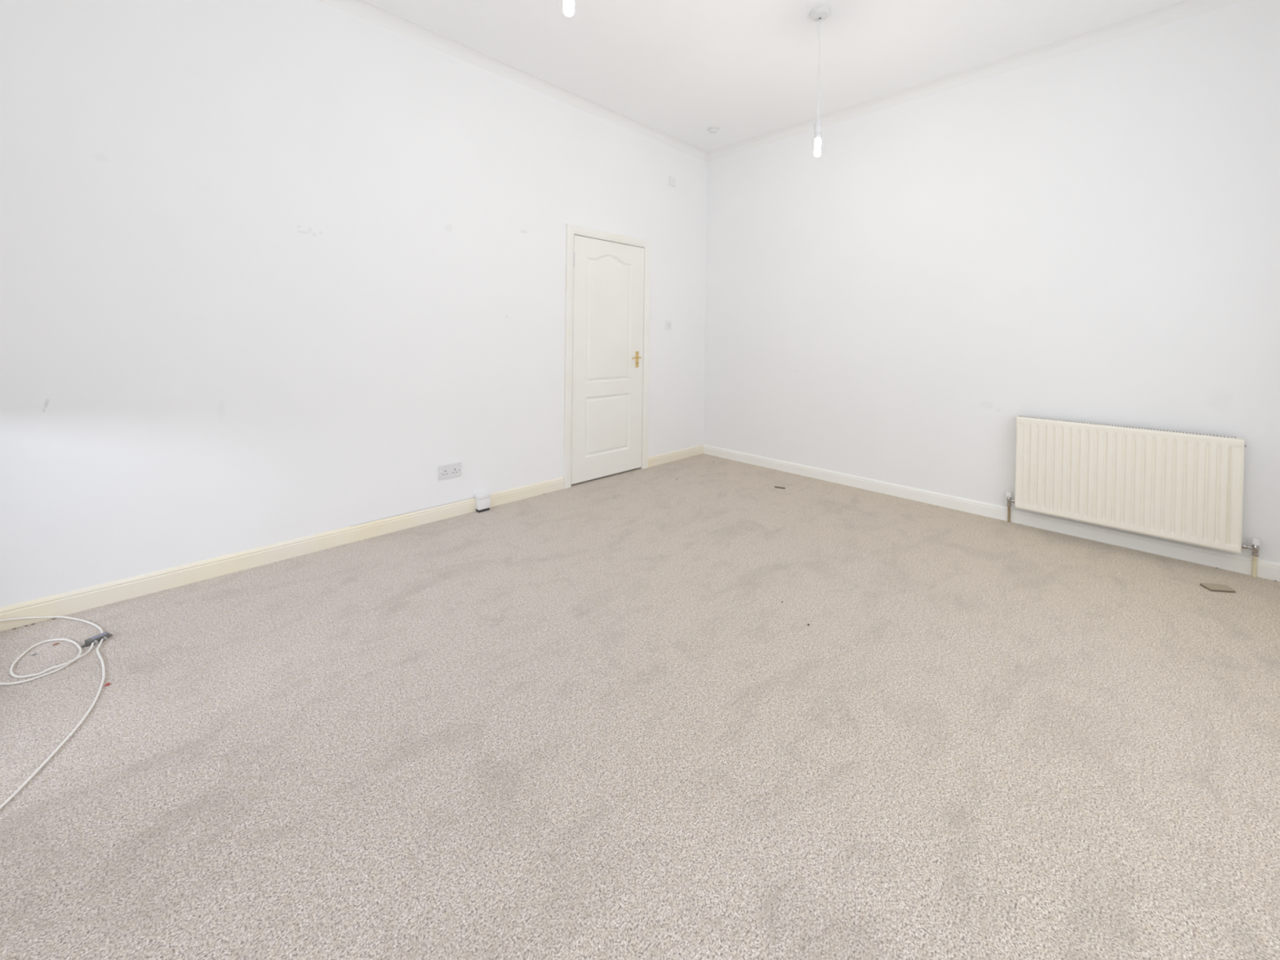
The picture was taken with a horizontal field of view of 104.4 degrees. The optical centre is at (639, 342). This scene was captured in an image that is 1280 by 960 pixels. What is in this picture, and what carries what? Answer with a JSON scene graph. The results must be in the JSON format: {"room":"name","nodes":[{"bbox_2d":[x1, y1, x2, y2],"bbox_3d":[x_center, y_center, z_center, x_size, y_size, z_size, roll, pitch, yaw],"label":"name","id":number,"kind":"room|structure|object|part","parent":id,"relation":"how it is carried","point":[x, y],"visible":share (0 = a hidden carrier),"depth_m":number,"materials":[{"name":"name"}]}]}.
{"room":"empty living room","nodes":[
{"label":"empty living room","id":0,"kind":"room"},
{"bbox_2d":[0,0,706,607],"bbox_3d":[-1.100,-0.393,3.511,5.195,3.072,0.200,0,1,-45],"label":"wall","id":1,"kind":"structure","parent":0,"point":[269,269],"depth_m":2.57,"materials":[{"name":"white paint"}]},
{"bbox_2d":[0,444,703,631],"bbox_3d":[-1.044,1.099,3.454,4.795,0.091,0.015,0,1,-45],"label":"baseboard","id":2,"kind":"structure","parent":1,"relation":"attached to","point":[95,596],"depth_m":2.51,"materials":[{"name":"beige wood"}]},
{"bbox_2d":[350,497,474,526],"bbox_3d":[-1.395,1.051,3.110,0.753,0.005,0.006,0,1,-45],"label":"wire","id":3,"kind":"object","parent":2,"relation":"on","point":[472,497],"visible":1,"depth_m":3.08,"materials":[{"name":"white plastic"}]},
{"bbox_2d":[438,462,461,479],"bbox_3d":[-1.244,0.839,3.248,0.150,0.090,0.015,0,1,-45],"label":"power socket","id":4,"kind":"object","parent":1,"relation":"attached to","point":[450,470],"visible":1,"depth_m":3.24,"materials":[{"name":"white plastic"}]},
{"bbox_2d":[474,490,490,512],"bbox_3d":[-1.075,1.085,3.388,0.090,0.120,0.064,0,1,-45],"label":"junction box","id":5,"kind":"object","parent":1,"relation":"attached to","point":[482,499],"visible":1,"depth_m":3.36,"materials":[{"name":"white plastic"}]},
{"bbox_3d":[-1.074,1.043,3.387,0.090,0.036,0.064,0,1,-45],"label":"lid","id":6,"kind":"part","parent":5,"relation":"part of","materials":[{"name":"white plastic"}]},
{"bbox_2d":[319,0,708,161],"bbox_3d":[-0.986,-1.893,3.396,4.795,0.068,0.069,0,1,-45],"label":"trim","id":7,"kind":"structure","parent":1,"relation":"attached to","point":[363,9],"depth_m":3.42,"materials":[{"name":"paint"}]},
{"bbox_2d":[563,223,650,488],"bbox_3d":[-0.278,0.109,4.234,0.932,2.071,0.189,0,1,-45],"label":"door","id":8,"kind":"structure","parent":1,"relation":"in","point":[607,293],"depth_m":4.17,"materials":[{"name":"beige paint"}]},
{"bbox_3d":[-0.025,0.148,4.434,0.038,0.143,0.004,0,1,-45],"label":"handle","id":9,"kind":"part","parent":8,"relation":"part of","materials":[{"name":"gold metal"}]},
{"bbox_2d":[665,320,671,329],"bbox_3d":[0.275,-0.167,4.731,0.087,0.087,0.012,0,1,-45],"label":"light switch","id":10,"kind":"object","parent":1,"relation":"attached to","point":[668,323],"visible":1,"depth_m":4.72,"materials":[{"name":"white plastic"}]},
{"bbox_2d":[668,175,675,186],"bbox_3d":[0.307,-1.539,4.730,0.094,0.087,0.009,0,1,-45],"label":"plate","id":11,"kind":"object","parent":1,"relation":"attached to","point":[672,180],"visible":1,"depth_m":4.72,"materials":[{"name":"white plastic"}]},
{"bbox_2d":[0,453,1279,959],"bbox_3d":[0.345,1.240,2.053,5.195,0.120,4.365,0,1,-45],"label":"floor","id":12,"kind":"structure","parent":0,"point":[592,719],"depth_m":1.45,"materials":[{"name":"carpet"}]},
{"bbox_2d":[0,638,93,684],"bbox_3d":[-2.252,1.143,1.772,0.439,0.015,0.274,1,1,-16],"label":"cable","id":13,"kind":"object","parent":12,"relation":"on","point":[66,664],"visible":1,"depth_m":1.76,"materials":[{"name":"white plastic"}]},
{"bbox_2d":[0,615,102,633],"bbox_3d":[-2.410,1.107,1.963,0.591,0.077,0.189,1,1,-13],"label":"cable","id":14,"kind":"object","parent":12,"relation":"on","point":[54,616],"visible":0.97,"depth_m":2.02,"materials":[{"name":"white plastic"}]},
{"bbox_2d":[0,638,105,808],"bbox_3d":[-1.759,1.154,1.397,0.203,0.013,1.176,0,1,-22],"label":"cable","id":15,"kind":"object","parent":12,"relation":"on","point":[58,748],"visible":1,"depth_m":1.47,"materials":[{"name":"white plastic"}]},
{"bbox_2d":[81,631,111,647],"bbox_3d":[-2.089,1.140,1.913,0.065,0.018,0.067,0,1,-20],"label":"splitter","id":16,"kind":"object","parent":12,"relation":"on","point":[95,639],"visible":1,"depth_m":1.91,"materials":[{"name":"grey"}]},
{"bbox_2d":[1200,582,1235,592],"bbox_3d":[2.836,1.202,2.436,0.120,0.010,0.067,1,1,7],"label":"board offcut","id":17,"kind":"object","parent":12,"relation":"on","point":[1211,587],"visible":1,"depth_m":2.43,"materials":[{"name":"brown wood"}]},
{"bbox_2d":[364,0,1186,151],"bbox_3d":[0.387,-1.951,2.012,5.195,0.120,4.365,0,1,-45],"label":"ceiling","id":18,"kind":"structure","parent":0,"point":[747,69],"depth_m":3.15,"materials":[{"name":"paint"}]},
{"bbox_2d":[563,0,573,16],"bbox_3d":[-0.228,-1.483,1.618,0.110,0.821,0.110,0,1,-45],"label":"pendant light","id":19,"kind":"object","parent":18,"relation":"hanging from","point":[568,5],"visible":1,"depth_m":1.61,"materials":[{"name":"white plastic"}]},
{"bbox_2d":[707,126,719,133],"bbox_3d":[0.657,-1.902,4.452,0.104,0.035,0.104,0,1,-45],"label":"smoke detector","id":20,"kind":"object","parent":18,"relation":"attached to","point":[712,130],"visible":1,"depth_m":4.42,"materials":[{"name":"white plastic"}]},
{"bbox_2d":[809,6,830,156],"bbox_3d":[1.027,-1.483,2.851,0.110,0.821,0.110,0,1,-45],"label":"pendant light","id":21,"kind":"object","parent":18,"relation":"hanging from","point":[819,14],"visible":1,"depth_m":2.84,"materials":[{"name":"white plastic"}]},
{"bbox_3d":[1.022,-1.123,2.856,0.035,0.101,0.035,0,1,-45],"label":"bulb","id":22,"kind":"part","parent":21,"relation":"part of","materials":[{"name":"white glass"}]},
{"bbox_2d":[702,0,1279,563],"bbox_3d":[2.210,-0.353,3.720,0.200,3.072,4.165,0,1,-45],"label":"wall","id":23,"kind":"structure","parent":0,"point":[1091,234],"depth_m":3.30,"materials":[{"name":"white paint"}]},
{"bbox_2d":[706,0,1246,162],"bbox_3d":[2.063,-1.857,3.677,0.069,0.068,3.965,0,1,-45],"label":"trim","id":24,"kind":"structure","parent":23,"relation":"attached to","point":[1188,8],"depth_m":3.32,"materials":[{"name":"paint"}]},
{"bbox_2d":[702,444,1279,582],"bbox_3d":[2.049,1.135,3.729,0.015,0.091,3.950,0,1,-45],"label":"baseboard","id":25,"kind":"structure","parent":23,"relation":"attached to","point":[1265,569],"depth_m":3.20,"materials":[{"name":"white wood"}]},
{"bbox_2d":[1006,415,1260,577],"bbox_3d":[2.793,0.844,2.902,0.093,0.714,1.061,0,1,-45],"label":"radiator","id":26,"kind":"object","parent":23,"relation":"attached to","point":[1186,487],"visible":1,"depth_m":2.81,"materials":[{"name":"metal"}]},
{"bbox_2d":[1017,415,1243,439],"bbox_3d":[2.789,0.488,2.897,0.066,0.003,0.932,0,1,-45],"label":"grille","id":27,"kind":"object","parent":26,"relation":"attached to","point":[1172,433],"depth_m":2.85,"materials":[{"name":"metal"}]}
]}

